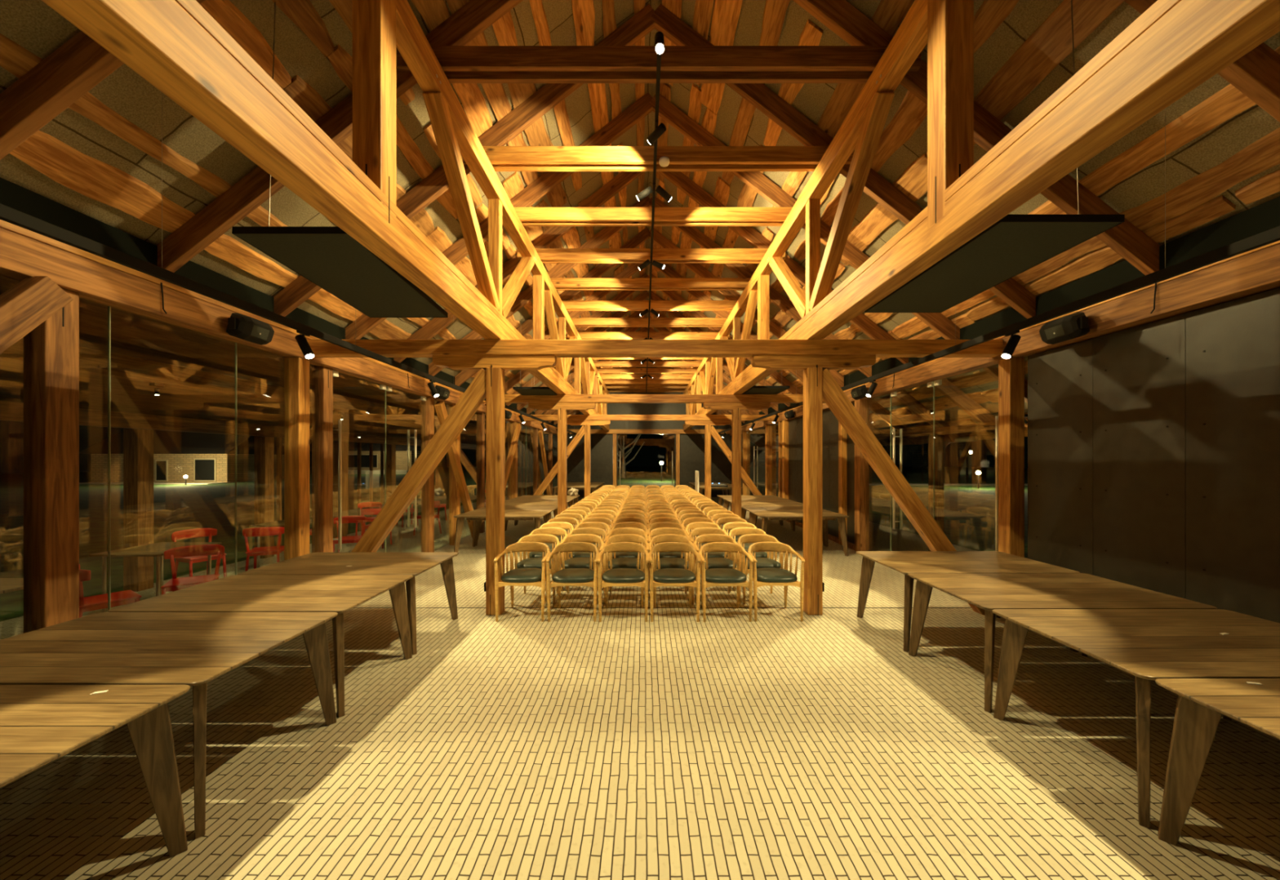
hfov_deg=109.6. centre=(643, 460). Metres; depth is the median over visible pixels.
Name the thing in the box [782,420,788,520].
wall post
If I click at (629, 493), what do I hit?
armchair
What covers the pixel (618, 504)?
armchair
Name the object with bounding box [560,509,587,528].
armchair
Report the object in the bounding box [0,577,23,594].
table
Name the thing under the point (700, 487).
dining table
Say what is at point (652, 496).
armchair
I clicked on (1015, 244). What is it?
acoustic panel
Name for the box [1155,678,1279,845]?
dining table
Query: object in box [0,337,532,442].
beam
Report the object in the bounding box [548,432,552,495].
wall post
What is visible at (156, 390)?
lamp
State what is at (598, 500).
armchair
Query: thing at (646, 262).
spotlight
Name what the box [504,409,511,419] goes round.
wall speaker
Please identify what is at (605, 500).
armchair
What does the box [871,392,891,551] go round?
window
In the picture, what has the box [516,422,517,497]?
wall post
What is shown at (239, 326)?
wall speaker
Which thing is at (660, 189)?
spotlight
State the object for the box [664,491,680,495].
armchair
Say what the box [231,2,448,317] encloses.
acoustic panel
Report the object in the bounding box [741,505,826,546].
dining table
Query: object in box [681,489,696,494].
armchair
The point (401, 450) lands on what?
pavilion
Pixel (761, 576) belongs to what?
armchair
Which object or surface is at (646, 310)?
spotlight
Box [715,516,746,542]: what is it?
armchair
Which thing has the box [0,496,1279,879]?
floor
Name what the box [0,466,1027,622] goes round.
ground
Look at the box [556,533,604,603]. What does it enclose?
armchair
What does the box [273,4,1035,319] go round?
roof truss
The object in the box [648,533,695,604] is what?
armchair
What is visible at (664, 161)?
smoke detector
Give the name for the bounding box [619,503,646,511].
armchair
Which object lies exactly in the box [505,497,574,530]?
dining table
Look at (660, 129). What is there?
spotlight
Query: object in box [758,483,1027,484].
garden path
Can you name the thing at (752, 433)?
roof truss
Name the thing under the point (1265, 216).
fascia
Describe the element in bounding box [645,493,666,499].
armchair
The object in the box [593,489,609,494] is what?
armchair
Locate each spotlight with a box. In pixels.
[294,330,314,358]
[427,379,439,396]
[518,413,524,423]
[540,422,546,430]
[636,182,671,201]
[638,257,664,270]
[640,307,659,316]
[640,357,653,363]
[641,373,652,378]
[647,120,666,144]
[654,31,664,55]
[773,413,778,423]
[866,379,877,396]
[1000,330,1021,358]
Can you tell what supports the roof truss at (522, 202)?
attached to the ceiling at (1223, 148)
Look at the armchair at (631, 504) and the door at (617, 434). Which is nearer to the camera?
the armchair at (631, 504)
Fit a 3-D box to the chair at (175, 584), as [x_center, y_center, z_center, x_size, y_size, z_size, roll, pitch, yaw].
[-5.011,1.379,5.016,0.497,0.808,0.474,0,0,-34]
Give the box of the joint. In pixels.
[354,607,971,608]
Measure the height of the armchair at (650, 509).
0.796 m
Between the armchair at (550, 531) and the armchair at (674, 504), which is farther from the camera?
the armchair at (674, 504)
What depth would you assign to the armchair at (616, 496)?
12.42 m
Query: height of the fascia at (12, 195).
0.371 m
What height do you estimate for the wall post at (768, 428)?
2.940 m
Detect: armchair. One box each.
[493,542,550,622]
[511,533,559,604]
[525,527,567,591]
[539,521,573,552]
[546,542,599,622]
[547,517,578,541]
[555,513,583,533]
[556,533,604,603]
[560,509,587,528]
[565,506,591,525]
[565,527,607,591]
[569,503,594,521]
[573,521,610,548]
[574,501,596,508]
[577,499,599,515]
[579,517,613,538]
[581,497,601,511]
[584,495,603,508]
[584,513,615,530]
[587,493,605,499]
[589,509,617,518]
[590,492,607,497]
[591,491,608,502]
[592,506,618,515]
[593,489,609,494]
[595,503,620,514]
[597,542,648,622]
[598,501,622,508]
[600,499,622,506]
[602,533,648,604]
[603,497,623,503]
[604,495,624,501]
[605,527,648,591]
[606,493,625,499]
[608,492,626,497]
[609,491,626,496]
[609,521,647,537]
[611,489,627,494]
[612,516,647,528]
[614,513,647,523]
[617,509,647,519]
[618,506,647,517]
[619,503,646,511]
[622,499,646,506]
[622,501,646,508]
[623,497,646,503]
[624,495,645,500]
[625,493,645,498]
[626,491,645,495]
[626,493,645,497]
[627,489,645,493]
[645,489,663,493]
[645,491,662,496]
[645,492,665,497]
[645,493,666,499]
[645,495,667,501]
[645,497,666,502]
[646,499,668,505]
[646,501,670,508]
[646,503,672,519]
[646,506,675,514]
[647,509,677,520]
[647,513,679,536]
[647,517,683,528]
[647,521,685,544]
[648,527,690,591]
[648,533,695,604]
[648,542,701,622]
[663,489,679,494]
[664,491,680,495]
[665,492,682,497]
[666,493,685,499]
[667,495,687,502]
[668,497,688,503]
[669,499,691,506]
[671,501,693,508]
[672,503,697,511]
[674,506,700,515]
[676,509,704,519]
[679,513,708,532]
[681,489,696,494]
[682,517,714,541]
[683,491,699,495]
[684,492,702,497]
[684,521,720,548]
[686,493,704,498]
[688,495,706,508]
[688,527,731,591]
[690,497,710,511]
[693,499,714,515]
[693,533,741,604]
[695,501,718,517]
[698,542,753,622]
[699,503,723,521]
[702,506,727,525]
[706,509,733,530]
[711,513,741,536]
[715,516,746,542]
[722,521,756,558]
[728,527,767,591]
[737,533,786,604]
[747,542,804,622]
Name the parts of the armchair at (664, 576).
leg, leg, seat, seat frame, rail, leg, leg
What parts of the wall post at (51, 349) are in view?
joint plate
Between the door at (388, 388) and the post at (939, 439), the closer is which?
the door at (388, 388)
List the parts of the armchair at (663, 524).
rail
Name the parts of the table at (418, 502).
leg, leg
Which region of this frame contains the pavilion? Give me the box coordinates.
[336,440,421,474]
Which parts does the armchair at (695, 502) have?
rail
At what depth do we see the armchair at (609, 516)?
8.33 m
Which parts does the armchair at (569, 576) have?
leg, leg, seat frame, rail, seat, leg, leg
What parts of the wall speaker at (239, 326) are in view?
plate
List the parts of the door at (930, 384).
handle, handle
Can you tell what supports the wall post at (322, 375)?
on the floor
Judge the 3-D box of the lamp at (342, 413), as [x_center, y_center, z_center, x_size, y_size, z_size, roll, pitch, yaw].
[-5.280,-0.768,7.900,0.060,0.133,0.100,0,0,0]
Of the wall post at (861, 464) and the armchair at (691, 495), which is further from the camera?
the armchair at (691, 495)
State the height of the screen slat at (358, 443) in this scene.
2.300 m
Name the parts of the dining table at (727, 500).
leg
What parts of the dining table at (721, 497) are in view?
leg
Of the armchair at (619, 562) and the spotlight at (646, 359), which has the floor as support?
the armchair at (619, 562)
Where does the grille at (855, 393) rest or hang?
attached to the wall speaker at (858, 393)
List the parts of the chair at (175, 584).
leg, leg, seat, seat rail, backrest, leg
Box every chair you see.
[79,564,142,617]
[160,544,224,595]
[171,528,226,577]
[242,526,284,571]
[333,515,366,552]
[355,502,382,535]
[361,508,391,548]
[395,498,417,527]
[413,500,441,535]
[434,503,446,520]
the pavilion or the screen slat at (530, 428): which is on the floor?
the screen slat at (530, 428)
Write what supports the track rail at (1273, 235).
hanging from the ceiling at (1223, 148)
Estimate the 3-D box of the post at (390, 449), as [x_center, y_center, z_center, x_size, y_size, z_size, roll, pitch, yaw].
[-6.930,0.680,12.350,0.200,2.200,0.200,0,0,0]
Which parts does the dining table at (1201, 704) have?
leg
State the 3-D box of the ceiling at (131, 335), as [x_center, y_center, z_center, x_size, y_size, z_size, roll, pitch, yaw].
[-5.730,-1.120,9.300,3.300,1.040,24.600,0,0,0]
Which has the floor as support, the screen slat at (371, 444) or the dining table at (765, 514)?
the dining table at (765, 514)
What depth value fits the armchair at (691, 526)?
7.15 m
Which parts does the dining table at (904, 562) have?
leg, leg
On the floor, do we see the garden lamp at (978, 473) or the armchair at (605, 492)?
the armchair at (605, 492)
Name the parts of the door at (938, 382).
handle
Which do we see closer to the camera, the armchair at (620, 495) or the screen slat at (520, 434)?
the armchair at (620, 495)
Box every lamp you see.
[149,382,164,395]
[337,412,345,419]
[659,461,662,481]
[976,471,980,488]
[1024,413,1027,423]
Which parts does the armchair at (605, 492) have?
rail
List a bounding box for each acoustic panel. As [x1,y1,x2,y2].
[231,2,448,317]
[512,307,557,395]
[742,369,790,394]
[864,0,1124,312]
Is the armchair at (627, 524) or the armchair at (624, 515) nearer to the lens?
the armchair at (627, 524)
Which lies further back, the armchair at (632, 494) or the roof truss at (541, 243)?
the armchair at (632, 494)
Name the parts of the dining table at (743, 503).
leg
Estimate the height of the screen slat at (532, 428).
3.100 m
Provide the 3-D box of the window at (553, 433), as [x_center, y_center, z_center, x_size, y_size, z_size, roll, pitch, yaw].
[-4.000,0.290,20.508,0.014,2.880,1.979,0,0,0]
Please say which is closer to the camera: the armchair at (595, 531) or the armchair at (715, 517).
the armchair at (595, 531)
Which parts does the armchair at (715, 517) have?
rail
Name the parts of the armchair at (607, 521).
rail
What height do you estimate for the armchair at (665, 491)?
0.796 m
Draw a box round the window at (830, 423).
[788,403,854,543]
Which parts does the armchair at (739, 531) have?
rail, seat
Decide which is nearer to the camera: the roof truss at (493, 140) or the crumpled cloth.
the roof truss at (493, 140)
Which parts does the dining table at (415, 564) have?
leg, leg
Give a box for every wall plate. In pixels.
[0,227,557,435]
[729,244,1279,435]
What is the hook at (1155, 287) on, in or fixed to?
attached to the wall plate at (1258, 272)
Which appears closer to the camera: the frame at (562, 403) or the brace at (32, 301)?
the brace at (32, 301)
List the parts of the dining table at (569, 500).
leg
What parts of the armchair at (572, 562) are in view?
leg, leg, seat, rail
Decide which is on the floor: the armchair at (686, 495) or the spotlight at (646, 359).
the armchair at (686, 495)
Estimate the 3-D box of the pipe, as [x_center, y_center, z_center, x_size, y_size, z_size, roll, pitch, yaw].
[5.754,-0.266,8.424,0.332,0.322,0.850,0,0,0]
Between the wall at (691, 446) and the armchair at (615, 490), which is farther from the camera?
the wall at (691, 446)
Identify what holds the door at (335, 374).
attached to the wall plate at (21, 257)
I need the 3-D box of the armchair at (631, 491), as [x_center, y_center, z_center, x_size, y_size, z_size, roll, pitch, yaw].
[-0.219,1.384,13.980,0.588,0.796,0.513,0,0,-1]
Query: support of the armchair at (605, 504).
on the floor
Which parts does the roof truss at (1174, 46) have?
king post, king post, king post, king post, joint plate, king post, joint plate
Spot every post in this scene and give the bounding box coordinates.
[23,288,79,633]
[123,428,153,591]
[253,436,274,558]
[311,365,333,552]
[333,441,346,538]
[384,444,395,504]
[421,396,434,552]
[475,412,484,533]
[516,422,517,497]
[533,428,537,494]
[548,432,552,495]
[613,433,616,487]
[675,433,679,485]
[742,431,747,495]
[764,425,772,495]
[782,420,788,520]
[854,399,868,551]
[928,435,943,551]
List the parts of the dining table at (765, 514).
leg, leg, rail, leg, leg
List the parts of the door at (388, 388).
handle, handle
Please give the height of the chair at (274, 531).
0.808 m
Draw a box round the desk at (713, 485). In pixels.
[711,483,728,487]
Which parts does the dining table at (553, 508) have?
leg, leg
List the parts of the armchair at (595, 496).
rail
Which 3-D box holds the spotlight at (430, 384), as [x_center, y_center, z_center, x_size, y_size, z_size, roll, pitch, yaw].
[-2.889,-0.976,6.200,0.161,0.226,0.120,0,0,0]
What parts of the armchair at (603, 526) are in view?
rail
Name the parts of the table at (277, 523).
leg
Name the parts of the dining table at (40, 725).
leg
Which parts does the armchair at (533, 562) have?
leg, seat, rail, leg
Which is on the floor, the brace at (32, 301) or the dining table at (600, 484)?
the dining table at (600, 484)
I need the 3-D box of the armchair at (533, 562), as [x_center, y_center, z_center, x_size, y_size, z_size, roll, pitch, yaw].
[-1.363,1.384,5.776,0.588,0.796,0.513,0,0,-1]
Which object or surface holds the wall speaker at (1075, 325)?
attached to the wall plate at (1258, 272)
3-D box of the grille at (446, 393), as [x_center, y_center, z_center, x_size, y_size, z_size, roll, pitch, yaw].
[-3.652,-1.212,8.350,0.008,0.100,0.180,18,0,0]
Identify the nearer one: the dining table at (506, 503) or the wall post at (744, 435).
the dining table at (506, 503)
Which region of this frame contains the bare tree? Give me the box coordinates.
[616,434,644,478]
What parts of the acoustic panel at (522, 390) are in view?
edge frame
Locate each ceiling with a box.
[0,0,654,414]
[0,275,532,445]
[646,0,1279,452]
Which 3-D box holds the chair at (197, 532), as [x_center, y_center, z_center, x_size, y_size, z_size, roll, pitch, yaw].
[-6.199,1.379,6.307,0.474,0.808,0.497,0,0,21]
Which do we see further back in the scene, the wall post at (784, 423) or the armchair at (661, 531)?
the wall post at (784, 423)
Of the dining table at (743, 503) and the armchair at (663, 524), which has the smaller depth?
the armchair at (663, 524)
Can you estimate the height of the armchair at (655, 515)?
0.796 m
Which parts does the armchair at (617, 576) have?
leg, leg, seat, seat frame, rail, leg, leg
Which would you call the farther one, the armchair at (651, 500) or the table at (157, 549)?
the armchair at (651, 500)
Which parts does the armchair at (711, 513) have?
rail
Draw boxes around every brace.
[0,275,73,354]
[434,400,473,537]
[504,423,521,490]
[537,430,551,495]
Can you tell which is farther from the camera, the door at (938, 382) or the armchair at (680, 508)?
the armchair at (680, 508)
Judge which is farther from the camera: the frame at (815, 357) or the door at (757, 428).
the door at (757, 428)
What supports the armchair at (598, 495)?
on the floor
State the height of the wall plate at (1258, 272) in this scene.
0.240 m
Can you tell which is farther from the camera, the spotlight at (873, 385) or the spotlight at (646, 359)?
the spotlight at (646, 359)
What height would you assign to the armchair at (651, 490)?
0.796 m
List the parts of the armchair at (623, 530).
seat, rail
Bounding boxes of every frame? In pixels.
[284,339,1024,615]
[448,394,847,545]
[510,414,782,499]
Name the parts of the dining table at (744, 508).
leg, leg, leg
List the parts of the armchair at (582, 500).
rail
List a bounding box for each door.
[333,369,386,549]
[385,386,426,552]
[617,434,675,487]
[746,428,758,488]
[890,381,934,529]
[933,364,998,551]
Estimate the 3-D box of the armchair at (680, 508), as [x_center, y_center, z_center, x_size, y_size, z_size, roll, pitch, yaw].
[0.917,1.384,9.284,0.588,0.796,0.513,0,0,1]
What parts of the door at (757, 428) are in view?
handle, handle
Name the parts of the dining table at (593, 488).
leg, rail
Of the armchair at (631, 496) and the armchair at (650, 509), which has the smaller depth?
the armchair at (650, 509)
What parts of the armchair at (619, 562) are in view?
leg, leg, rail, seat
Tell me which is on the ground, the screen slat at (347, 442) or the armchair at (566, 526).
the screen slat at (347, 442)
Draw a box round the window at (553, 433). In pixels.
[552,433,557,495]
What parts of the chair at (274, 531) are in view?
leg, leg, backrest, seat, seat rail, leg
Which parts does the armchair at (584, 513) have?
rail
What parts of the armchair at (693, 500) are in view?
rail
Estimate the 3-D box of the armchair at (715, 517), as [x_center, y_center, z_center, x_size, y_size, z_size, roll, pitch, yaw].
[1.496,1.384,8.111,0.588,0.796,0.513,0,0,1]
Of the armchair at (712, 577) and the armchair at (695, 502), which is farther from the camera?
the armchair at (695, 502)
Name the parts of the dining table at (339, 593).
leg, leg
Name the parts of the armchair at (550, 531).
seat, rail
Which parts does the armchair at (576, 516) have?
rail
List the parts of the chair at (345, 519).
leg, seat rail, seat, backrest, leg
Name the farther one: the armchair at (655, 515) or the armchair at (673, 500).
the armchair at (673, 500)
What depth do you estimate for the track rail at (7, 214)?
2.72 m
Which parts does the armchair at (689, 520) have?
rail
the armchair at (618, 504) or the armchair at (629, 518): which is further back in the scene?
the armchair at (618, 504)
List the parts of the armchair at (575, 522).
seat, rail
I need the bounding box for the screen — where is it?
[695,471,698,492]
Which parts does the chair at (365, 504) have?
leg, leg, backrest, seat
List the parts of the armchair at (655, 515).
rail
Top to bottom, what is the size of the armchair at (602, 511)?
0.796 m
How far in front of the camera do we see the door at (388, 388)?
7.78 m
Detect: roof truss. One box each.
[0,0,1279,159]
[41,0,609,431]
[156,0,1159,275]
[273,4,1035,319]
[344,92,1027,403]
[393,171,995,435]
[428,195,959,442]
[454,226,921,444]
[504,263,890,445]
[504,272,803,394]
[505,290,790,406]
[516,311,777,410]
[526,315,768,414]
[534,327,777,433]
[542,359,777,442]
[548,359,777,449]
[554,359,775,452]
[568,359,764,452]
[683,0,1279,431]
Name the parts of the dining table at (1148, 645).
leg, leg, leg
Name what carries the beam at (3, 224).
on the wall plate at (21, 257)
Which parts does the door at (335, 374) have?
handle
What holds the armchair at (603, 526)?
on the floor
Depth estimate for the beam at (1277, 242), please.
3.78 m
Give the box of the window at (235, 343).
[235,342,317,574]
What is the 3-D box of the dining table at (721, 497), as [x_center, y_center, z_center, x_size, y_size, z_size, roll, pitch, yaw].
[2.975,1.410,12.820,1.650,0.740,0.985,0,0,0]
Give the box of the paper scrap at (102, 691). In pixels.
[89,689,108,694]
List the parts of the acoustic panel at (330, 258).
edge frame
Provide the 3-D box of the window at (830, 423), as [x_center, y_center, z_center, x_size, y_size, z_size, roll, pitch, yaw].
[4.253,0.297,11.030,0.054,2.885,4.337,0,0,0]
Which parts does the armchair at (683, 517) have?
rail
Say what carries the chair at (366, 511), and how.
on the floor
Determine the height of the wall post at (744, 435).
2.940 m
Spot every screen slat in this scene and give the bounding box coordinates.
[276,437,281,546]
[346,441,348,533]
[357,442,360,530]
[369,443,373,524]
[380,444,383,508]
[506,421,509,500]
[519,424,521,496]
[523,425,524,495]
[526,426,528,495]
[529,427,531,495]
[532,427,533,495]
[537,429,540,488]
[541,431,542,495]
[543,431,545,495]
[545,431,547,495]
[547,432,548,472]
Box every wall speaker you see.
[226,312,274,345]
[432,385,449,399]
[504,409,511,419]
[784,409,795,418]
[850,385,867,399]
[1039,311,1089,344]
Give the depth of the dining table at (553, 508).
9.75 m
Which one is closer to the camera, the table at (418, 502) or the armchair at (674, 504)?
the armchair at (674, 504)
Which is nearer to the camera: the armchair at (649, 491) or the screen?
the armchair at (649, 491)
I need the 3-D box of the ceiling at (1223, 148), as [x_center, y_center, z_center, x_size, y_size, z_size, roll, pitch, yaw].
[3.123,-2.744,9.450,6.006,4.800,24.900,0,0,0]
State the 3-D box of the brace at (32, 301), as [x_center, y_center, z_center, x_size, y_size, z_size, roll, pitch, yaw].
[-3.850,-0.445,2.420,0.120,1.449,1.170,0,0,0]
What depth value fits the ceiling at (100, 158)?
3.69 m
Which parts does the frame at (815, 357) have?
post, joint plate, post, post, joint plate, post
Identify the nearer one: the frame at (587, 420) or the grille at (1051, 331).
the grille at (1051, 331)
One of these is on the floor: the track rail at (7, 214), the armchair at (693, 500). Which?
the armchair at (693, 500)
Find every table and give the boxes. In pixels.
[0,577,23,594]
[0,612,337,839]
[0,684,190,857]
[88,542,222,612]
[107,574,413,717]
[237,552,458,654]
[249,519,311,568]
[391,500,421,533]
[453,510,551,555]
[475,505,557,546]
[504,501,568,531]
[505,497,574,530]
[515,495,579,524]
[551,485,597,495]
[567,482,604,495]
[567,483,602,492]
[567,484,599,489]
[688,482,726,495]
[691,483,731,495]
[693,484,731,495]
[698,485,742,494]
[717,495,781,524]
[723,497,793,530]
[729,501,803,531]
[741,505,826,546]
[748,510,848,556]
[856,551,1079,652]
[907,573,1217,712]
[991,608,1279,828]
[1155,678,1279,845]
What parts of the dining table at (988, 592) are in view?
leg, leg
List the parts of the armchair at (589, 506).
rail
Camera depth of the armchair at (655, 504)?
10.09 m
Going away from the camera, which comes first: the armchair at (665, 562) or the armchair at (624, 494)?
the armchair at (665, 562)
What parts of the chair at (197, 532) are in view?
leg, leg, backrest, seat rail, seat, leg, leg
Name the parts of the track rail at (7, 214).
rail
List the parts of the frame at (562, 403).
post, post, post, post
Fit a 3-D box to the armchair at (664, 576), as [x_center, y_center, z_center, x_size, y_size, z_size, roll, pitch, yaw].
[0.343,1.384,5.190,0.588,0.796,0.513,0,0,0]
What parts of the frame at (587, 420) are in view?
post, post, post, post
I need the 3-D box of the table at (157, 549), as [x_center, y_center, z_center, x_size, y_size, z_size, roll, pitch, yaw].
[-5.730,1.410,5.350,0.760,0.740,0.760,0,0,0]
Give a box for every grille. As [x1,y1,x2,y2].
[250,324,269,340]
[443,391,448,397]
[851,391,857,397]
[1044,324,1064,339]
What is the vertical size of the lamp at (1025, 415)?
0.133 m
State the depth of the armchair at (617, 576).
5.14 m
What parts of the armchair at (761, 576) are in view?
leg, seat, seat frame, rail, leg, leg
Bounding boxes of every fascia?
[0,177,557,425]
[741,195,1279,423]
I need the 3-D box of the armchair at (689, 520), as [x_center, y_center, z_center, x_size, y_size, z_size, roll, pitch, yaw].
[0.921,1.384,7.531,0.588,0.796,0.513,0,0,0]
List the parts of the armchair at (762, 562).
leg, rail, seat, leg, leg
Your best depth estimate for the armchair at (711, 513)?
8.91 m
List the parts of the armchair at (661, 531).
rail, seat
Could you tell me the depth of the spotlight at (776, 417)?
10.67 m
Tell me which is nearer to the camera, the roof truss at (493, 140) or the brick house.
the roof truss at (493, 140)
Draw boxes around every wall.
[567,367,731,497]
[1027,288,1279,622]
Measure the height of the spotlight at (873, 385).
0.226 m
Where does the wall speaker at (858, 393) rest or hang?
attached to the wall plate at (1258, 272)
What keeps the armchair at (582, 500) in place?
on the floor
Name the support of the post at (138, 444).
on the floor
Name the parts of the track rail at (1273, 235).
rail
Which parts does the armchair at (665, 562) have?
rail, seat, leg, leg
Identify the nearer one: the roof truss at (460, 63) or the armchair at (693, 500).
the roof truss at (460, 63)
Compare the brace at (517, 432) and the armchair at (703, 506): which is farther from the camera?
the brace at (517, 432)
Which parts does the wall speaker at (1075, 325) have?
plate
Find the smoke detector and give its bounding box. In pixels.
[658,156,669,166]
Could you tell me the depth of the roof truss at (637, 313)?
14.36 m
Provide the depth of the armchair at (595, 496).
12.41 m
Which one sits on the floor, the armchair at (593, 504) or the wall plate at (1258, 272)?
the armchair at (593, 504)
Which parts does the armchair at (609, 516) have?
rail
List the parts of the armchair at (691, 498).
rail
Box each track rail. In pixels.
[0,92,576,434]
[645,53,661,392]
[711,108,1279,436]
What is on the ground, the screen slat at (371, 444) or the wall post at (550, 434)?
the screen slat at (371, 444)
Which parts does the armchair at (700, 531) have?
rail, seat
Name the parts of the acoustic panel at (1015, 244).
edge frame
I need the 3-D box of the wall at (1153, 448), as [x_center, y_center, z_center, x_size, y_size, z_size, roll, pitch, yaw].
[4.253,0.297,0.990,0.054,2.885,7.977,0,0,0]
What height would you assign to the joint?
0.012 m
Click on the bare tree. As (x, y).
(623, 457)
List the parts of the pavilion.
pane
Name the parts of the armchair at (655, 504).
rail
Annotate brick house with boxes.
[79,430,284,484]
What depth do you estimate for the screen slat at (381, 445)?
12.37 m
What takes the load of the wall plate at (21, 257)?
on the frame at (562, 403)
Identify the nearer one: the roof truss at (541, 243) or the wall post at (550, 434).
the roof truss at (541, 243)
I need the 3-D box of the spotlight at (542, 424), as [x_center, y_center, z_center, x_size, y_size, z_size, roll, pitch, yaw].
[-2.889,-0.976,13.000,0.161,0.226,0.120,0,0,0]
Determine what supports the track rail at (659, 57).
attached to the roof truss at (541, 243)
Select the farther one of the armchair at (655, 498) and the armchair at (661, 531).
the armchair at (655, 498)
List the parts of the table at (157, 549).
leg, leg, leg, leg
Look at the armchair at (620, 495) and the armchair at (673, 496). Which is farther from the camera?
the armchair at (620, 495)
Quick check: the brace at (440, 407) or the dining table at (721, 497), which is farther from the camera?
the dining table at (721, 497)
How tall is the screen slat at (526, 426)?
3.100 m
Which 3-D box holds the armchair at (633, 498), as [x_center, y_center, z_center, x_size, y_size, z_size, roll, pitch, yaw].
[-0.222,1.384,11.623,0.588,0.796,0.513,0,0,-1]
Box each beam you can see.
[0,219,557,428]
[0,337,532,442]
[0,400,485,450]
[567,429,730,434]
[741,240,1279,426]
[757,417,1027,450]
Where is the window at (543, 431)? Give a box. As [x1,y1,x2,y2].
[542,431,547,495]
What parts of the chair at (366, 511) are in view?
backrest, leg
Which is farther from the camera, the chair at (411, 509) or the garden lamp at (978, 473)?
the garden lamp at (978, 473)
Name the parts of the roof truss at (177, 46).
king post, joint plate, king post, king post, king post, king post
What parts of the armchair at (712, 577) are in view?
leg, leg, seat, rail, seat frame, leg, leg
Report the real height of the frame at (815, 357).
3.183 m
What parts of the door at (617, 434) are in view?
frame, handle, handle, frame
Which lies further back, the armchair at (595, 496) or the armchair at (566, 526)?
the armchair at (595, 496)
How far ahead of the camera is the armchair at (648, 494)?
13.59 m
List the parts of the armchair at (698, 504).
rail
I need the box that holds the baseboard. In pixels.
[785,520,854,550]
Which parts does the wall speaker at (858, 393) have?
plate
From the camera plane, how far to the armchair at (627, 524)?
7.15 m
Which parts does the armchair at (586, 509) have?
rail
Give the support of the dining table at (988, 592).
on the floor
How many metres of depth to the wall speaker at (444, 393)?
8.24 m
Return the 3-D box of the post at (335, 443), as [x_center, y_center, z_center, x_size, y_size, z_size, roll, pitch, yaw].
[-6.930,0.680,10.300,0.200,2.200,0.200,0,0,0]
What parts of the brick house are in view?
door, pane, pane, door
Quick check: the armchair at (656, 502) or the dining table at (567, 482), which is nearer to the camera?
the armchair at (656, 502)
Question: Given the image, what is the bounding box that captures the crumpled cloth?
[567,487,578,496]
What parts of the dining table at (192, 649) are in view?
leg, leg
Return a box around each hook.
[160,282,167,313]
[1150,283,1156,313]
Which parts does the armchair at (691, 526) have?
rail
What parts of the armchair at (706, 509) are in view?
rail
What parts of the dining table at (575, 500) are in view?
leg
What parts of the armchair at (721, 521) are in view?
rail, seat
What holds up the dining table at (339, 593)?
on the floor
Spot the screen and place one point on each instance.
(696, 472)
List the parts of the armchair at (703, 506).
rail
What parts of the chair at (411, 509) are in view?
leg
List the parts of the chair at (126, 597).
leg, backrest, seat rail, seat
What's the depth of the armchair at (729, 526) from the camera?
7.15 m
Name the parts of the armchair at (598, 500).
rail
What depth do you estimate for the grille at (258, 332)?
4.30 m
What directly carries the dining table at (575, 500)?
on the floor
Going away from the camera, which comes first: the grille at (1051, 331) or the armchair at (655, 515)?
the grille at (1051, 331)
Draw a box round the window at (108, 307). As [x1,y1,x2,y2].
[107,306,235,610]
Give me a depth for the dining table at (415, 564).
4.50 m
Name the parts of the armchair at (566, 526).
seat, rail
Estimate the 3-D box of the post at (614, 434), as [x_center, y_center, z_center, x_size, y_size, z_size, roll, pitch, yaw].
[-1.380,0.270,21.510,0.170,3.020,0.160,0,0,0]
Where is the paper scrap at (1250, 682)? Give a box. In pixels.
[1246,681,1262,684]
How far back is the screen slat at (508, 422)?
14.58 m
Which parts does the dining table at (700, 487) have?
rail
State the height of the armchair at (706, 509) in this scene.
0.796 m
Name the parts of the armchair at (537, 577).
leg, leg, seat frame, rail, seat, leg, leg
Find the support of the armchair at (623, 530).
on the floor
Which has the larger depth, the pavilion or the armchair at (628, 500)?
the pavilion
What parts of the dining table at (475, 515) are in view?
leg, leg, rail, leg, leg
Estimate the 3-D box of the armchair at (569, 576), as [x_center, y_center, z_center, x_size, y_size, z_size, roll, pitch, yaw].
[-0.793,1.384,5.194,0.588,0.796,0.513,0,0,-1]
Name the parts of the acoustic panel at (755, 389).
edge frame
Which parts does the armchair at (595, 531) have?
seat, rail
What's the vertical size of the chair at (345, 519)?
0.808 m
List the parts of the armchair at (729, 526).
rail, seat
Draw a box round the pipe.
[943,435,977,449]
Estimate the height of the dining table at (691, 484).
0.740 m
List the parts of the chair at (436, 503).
seat, backrest, leg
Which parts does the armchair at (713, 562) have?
rail, seat, leg, leg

